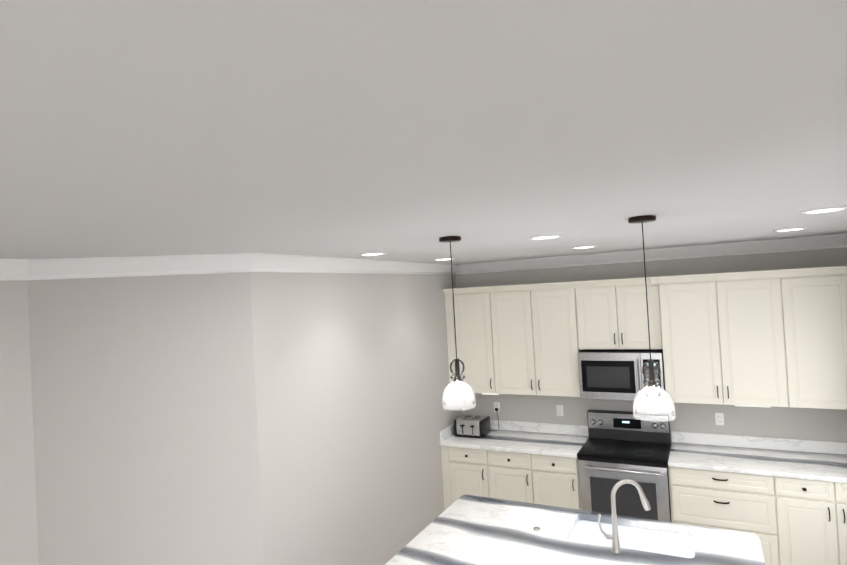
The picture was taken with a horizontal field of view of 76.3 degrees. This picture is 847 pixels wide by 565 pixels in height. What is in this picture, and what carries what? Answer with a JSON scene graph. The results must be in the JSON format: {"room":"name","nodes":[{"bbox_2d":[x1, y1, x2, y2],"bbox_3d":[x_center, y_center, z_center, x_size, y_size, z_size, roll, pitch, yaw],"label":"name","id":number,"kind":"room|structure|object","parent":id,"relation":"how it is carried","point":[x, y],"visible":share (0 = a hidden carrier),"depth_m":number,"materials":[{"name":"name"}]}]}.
{"room":"kitchen","nodes":[
{"label":"kitchen","id":0,"kind":"room"},
{"bbox_2d":[0,281,38,564],"bbox_3d":[-3.060,1.281,1.430,0.100,2.780,3.650,-4,-1,27],"label":"wall","id":1,"kind":"structure","parent":0,"point":[18,531],"depth_m":2.96,"materials":[{"name":"paint"}]},
{"bbox_2d":[27,272,263,564],"bbox_3d":[-1.617,1.239,3.256,1.202,2.780,0.100,-3,-1,-18],"label":"wall","id":2,"kind":"structure","parent":0,"point":[145,433],"depth_m":3.21,"materials":[{"name":"paint"}]},
{"bbox_2d":[0,253,459,280],"bbox_3d":[-1.740,-0.095,3.003,0.945,0.112,7.440,-4,-1,27],"label":"crown molding","id":3,"kind":"structure","parent":2,"relation":"attached to","point":[51,269],"depth_m":3.28,"materials":[{"name":"white paint"}]},
{"bbox_2d":[250,272,462,564],"bbox_3d":[-0.341,1.201,4.823,0.100,2.780,3.180,-4,-1,27],"label":"wall","id":4,"kind":"structure","parent":0,"point":[355,417],"depth_m":4.25,"materials":[{"name":"paint"}]},
{"bbox_2d":[0,0,846,263],"bbox_3d":[0.696,-0.358,1.735,7.059,0.100,8.280,-4,-1,27],"label":"ceiling","id":5,"kind":"structure","parent":0,"point":[484,130],"depth_m":0.98,"materials":[{"name":"paint"}]},
{"bbox_2d":[359,252,385,255],"bbox_3d":[-0.369,-0.203,3.879,0.196,0.008,0.196,-4,-1,27],"label":"recessed light","id":6,"kind":"object","parent":5,"relation":"in","point":[372,254],"visible":1,"depth_m":3.86,"materials":[{"name":"white plastic"}]},
{"bbox_2d":[433,258,453,260],"bbox_3d":[0.184,-0.212,4.944,0.196,0.008,0.196,-4,-1,27],"label":"recessed light","id":7,"kind":"object","parent":5,"relation":"in","point":[440,259],"visible":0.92,"depth_m":4.93,"materials":[{"name":"white plastic"}]},
{"bbox_2d":[439,236,475,409],"bbox_3d":[0.174,0.219,3.003,0.186,0.944,0.186,-4,-1,27],"label":"pendant light","id":8,"kind":"object","parent":5,"relation":"hanging from","point":[458,382],"visible":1,"depth_m":3.00,"materials":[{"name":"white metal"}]},
{"bbox_2d":[529,235,561,239],"bbox_3d":[0.747,-0.275,3.299,0.196,0.008,0.196,-4,-1,27],"label":"recessed light","id":9,"kind":"object","parent":5,"relation":"in","point":[544,237],"visible":1,"depth_m":3.28,"materials":[{"name":"white plastic"}]},
{"bbox_2d":[572,246,596,248],"bbox_3d":[1.300,-0.284,4.363,0.196,0.008,0.196,-4,-1,27],"label":"recessed light","id":10,"kind":"object","parent":5,"relation":"in","point":[581,247],"visible":1,"depth_m":4.35,"materials":[{"name":"white plastic"}]},
{"bbox_2d":[628,215,675,421],"bbox_3d":[1.059,0.162,2.542,0.186,0.944,0.186,-4,-1,27],"label":"pendant light","id":11,"kind":"object","parent":5,"relation":"hanging from","point":[652,387],"visible":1,"depth_m":2.54,"materials":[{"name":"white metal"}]},
{"bbox_2d":[773,227,806,231],"bbox_3d":[2.531,-0.363,3.723,0.196,0.008,0.196,-4,-1,27],"label":"recessed light","id":12,"kind":"object","parent":5,"relation":"in","point":[789,229],"visible":1,"depth_m":3.71,"materials":[{"name":"white plastic"}]},
{"bbox_2d":[800,206,846,213],"bbox_3d":[1.978,-0.355,2.658,0.196,0.008,0.196,-4,-1,27],"label":"recessed light","id":13,"kind":"object","parent":5,"relation":"in","point":[824,210],"visible":1,"depth_m":2.65,"materials":[{"name":"white plastic"}]},
{"bbox_2d":[455,247,846,443],"bbox_3d":[2.462,1.057,5.214,4.720,2.780,0.100,-4,-1,27],"label":"wall","id":14,"kind":"structure","parent":0,"point":[806,423],"depth_m":5.13,"materials":[{"name":"paint"}]},
{"bbox_2d":[444,290,501,393],"bbox_3d":[0.597,0.648,5.934,0.592,1.078,0.326,-4,-1,27],"label":"upper cabinet","id":15,"kind":"object","parent":14,"relation":"attached to","point":[476,311],"depth_m":5.77,"materials":[{"name":"beige wood"}]},
{"bbox_2d":[494,402,499,412],"bbox_3d":[0.819,1.392,6.008,0.070,0.114,0.010,-4,-1,27],"label":"electrical outlet","id":16,"kind":"object","parent":14,"relation":"attached to","point":[496,404],"visible":0.75,"depth_m":6.00,"materials":[{"name":"white plastic"}]},
{"bbox_2d":[498,286,585,396],"bbox_3d":[1.195,0.610,5.623,1.015,1.078,0.326,-4,-1,27],"label":"upper cabinet","id":17,"kind":"object","parent":14,"relation":"attached to","point":[542,330],"depth_m":5.44,"materials":[{"name":"beige wood"}]},
{"bbox_2d":[556,405,563,415],"bbox_3d":[1.439,1.352,5.685,0.070,0.114,0.010,-4,-1,27],"label":"electrical outlet","id":18,"kind":"object","parent":14,"relation":"attached to","point":[559,408],"visible":1,"depth_m":5.68,"materials":[{"name":"white plastic"}]},
{"bbox_2d":[582,282,653,348],"bbox_3d":[1.911,0.329,5.249,0.757,0.610,0.326,-4,-1,27],"label":"upper cabinet","id":19,"kind":"object","parent":14,"relation":"attached to","point":[616,312],"depth_m":5.10,"materials":[{"name":"beige wood"}]},
{"bbox_2d":[578,349,665,402],"bbox_3d":[1.912,0.880,5.183,0.747,0.452,0.448,-4,-1,27],"label":"microwave","id":20,"kind":"object","parent":19,"relation":"attached to","point":[612,374],"visible":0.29,"depth_m":5.04,"materials":[{"name":"grey metal"}]},
{"bbox_2d":[460,234,846,273],"bbox_3d":[2.344,-0.274,5.153,4.520,0.112,0.095,-4,-1,27],"label":"crown molding","id":21,"kind":"structure","parent":14,"relation":"attached to","point":[837,240],"depth_m":5.15,"materials":[{"name":"white paint"}]},
{"bbox_2d":[715,413,723,424],"bbox_3d":[2.749,1.268,5.003,0.070,0.114,0.010,-4,-1,27],"label":"electrical outlet","id":22,"kind":"object","parent":14,"relation":"attached to","point":[719,418],"visible":1,"depth_m":5.00,"materials":[{"name":"white plastic"}]},
{"bbox_2d":[650,274,801,407],"bbox_3d":[2.653,0.515,4.825,1.056,1.078,0.396,-4,-1,27],"label":"upper cabinet","id":23,"kind":"object","parent":14,"relation":"attached to","point":[771,338],"depth_m":4.62,"materials":[{"name":"beige wood"}]},
{"bbox_2d":[794,270,846,409],"bbox_3d":[3.481,0.462,4.394,1.068,1.078,0.396,-4,-1,27],"label":"upper cabinet","id":24,"kind":"object","parent":14,"relation":"attached to","point":[820,300],"depth_m":4.32,"materials":[{"name":"beige wood"}]},
{"bbox_3d":[0.851,2.517,1.679,7.059,0.100,8.280,-4,-1,27],"label":"floor","id":25,"kind":"structure","parent":0,"visible":0},
{"bbox_2d":[441,446,496,510],"bbox_3d":[0.608,2.123,5.773,0.591,0.874,0.626,-4,-1,27],"label":"base cabinet","id":26,"kind":"object","parent":25,"relation":"on","point":[465,471],"depth_m":5.50,"materials":[{"name":"beige wood"}]},
{"bbox_2d":[493,451,540,503],"bbox_3d":[1.000,2.098,5.569,0.586,0.874,0.626,-4,-1,27],"label":"base cabinet","id":27,"kind":"object","parent":25,"relation":"on","point":[518,474],"depth_m":5.25,"materials":[{"name":"beige wood"}]},
{"bbox_2d":[537,455,580,509],"bbox_3d":[1.370,2.074,5.376,0.509,0.874,0.626,-4,-1,27],"label":"base cabinet","id":28,"kind":"object","parent":25,"relation":"on","point":[560,482],"depth_m":5.07,"materials":[{"name":"beige wood"}]},
{"bbox_2d":[385,479,764,564],"bbox_3d":[0.856,1.829,3.096,1.960,1.328,1.370,-4,-1,27],"label":"kitchen island","id":29,"kind":"object","parent":25,"relation":"on","point":[470,530],"visible":1,"depth_m":3.30,"materials":[{"name":"stone"}]},
{"bbox_2d":[533,526,540,530],"bbox_3d":[0.730,1.585,3.470,0.043,0.012,0.044,-4,-1,27],"label":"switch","id":30,"kind":"object","parent":29,"relation":"attached to","point":[535,528],"depth_m":3.46,"materials":[{"name":"silver metal"}]},
{"bbox_2d":[597,479,651,554],"bbox_3d":[1.175,1.354,3.151,0.284,0.412,0.156,-4,-1,27],"label":"faucet","id":31,"kind":"object","parent":29,"relation":"on","point":[615,549],"depth_m":3.13,"materials":[{"name":"silver metal"}]},
{"bbox_2d":[577,409,670,521],"bbox_3d":[1.906,1.880,5.051,0.760,1.190,0.702,-4,-1,27],"label":"range","id":32,"kind":"object","parent":25,"relation":"on","point":[617,446],"visible":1,"depth_m":4.90,"materials":[{"name":"grey metal"}]},
{"bbox_2d":[668,467,792,564],"bbox_3d":[2.642,1.992,4.715,0.836,0.874,0.626,-4,-1,27],"label":"base cabinet","id":33,"kind":"object","parent":25,"relation":"on","point":[758,505],"depth_m":4.40,"materials":[{"name":"beige wood"}]},
{"bbox_2d":[785,478,846,564],"bbox_3d":[3.154,1.959,4.448,0.452,0.874,0.626,-4,-1,27],"label":"base cabinet","id":34,"kind":"object","parent":25,"relation":"on","point":[791,521],"depth_m":4.15,"materials":[{"name":"beige wood"}]},
{"bbox_2d":[439,420,846,482],"bbox_3d":[2.311,1.501,4.870,4.514,0.144,0.649,-4,-1,27],"label":"countertop","id":35,"kind":"structure","parent":34,"relation":"on","point":[818,460],"depth_m":4.84,"materials":[{"name":"stone"}]},
{"bbox_2d":[454,408,498,438],"bbox_3d":[0.584,1.526,5.885,0.383,0.238,0.428,-4,-1,27],"label":"toaster","id":36,"kind":"object","parent":35,"relation":"on","point":[472,426],"visible":0.96,"depth_m":5.75,"materials":[{"name":"silver metal"}]}
]}

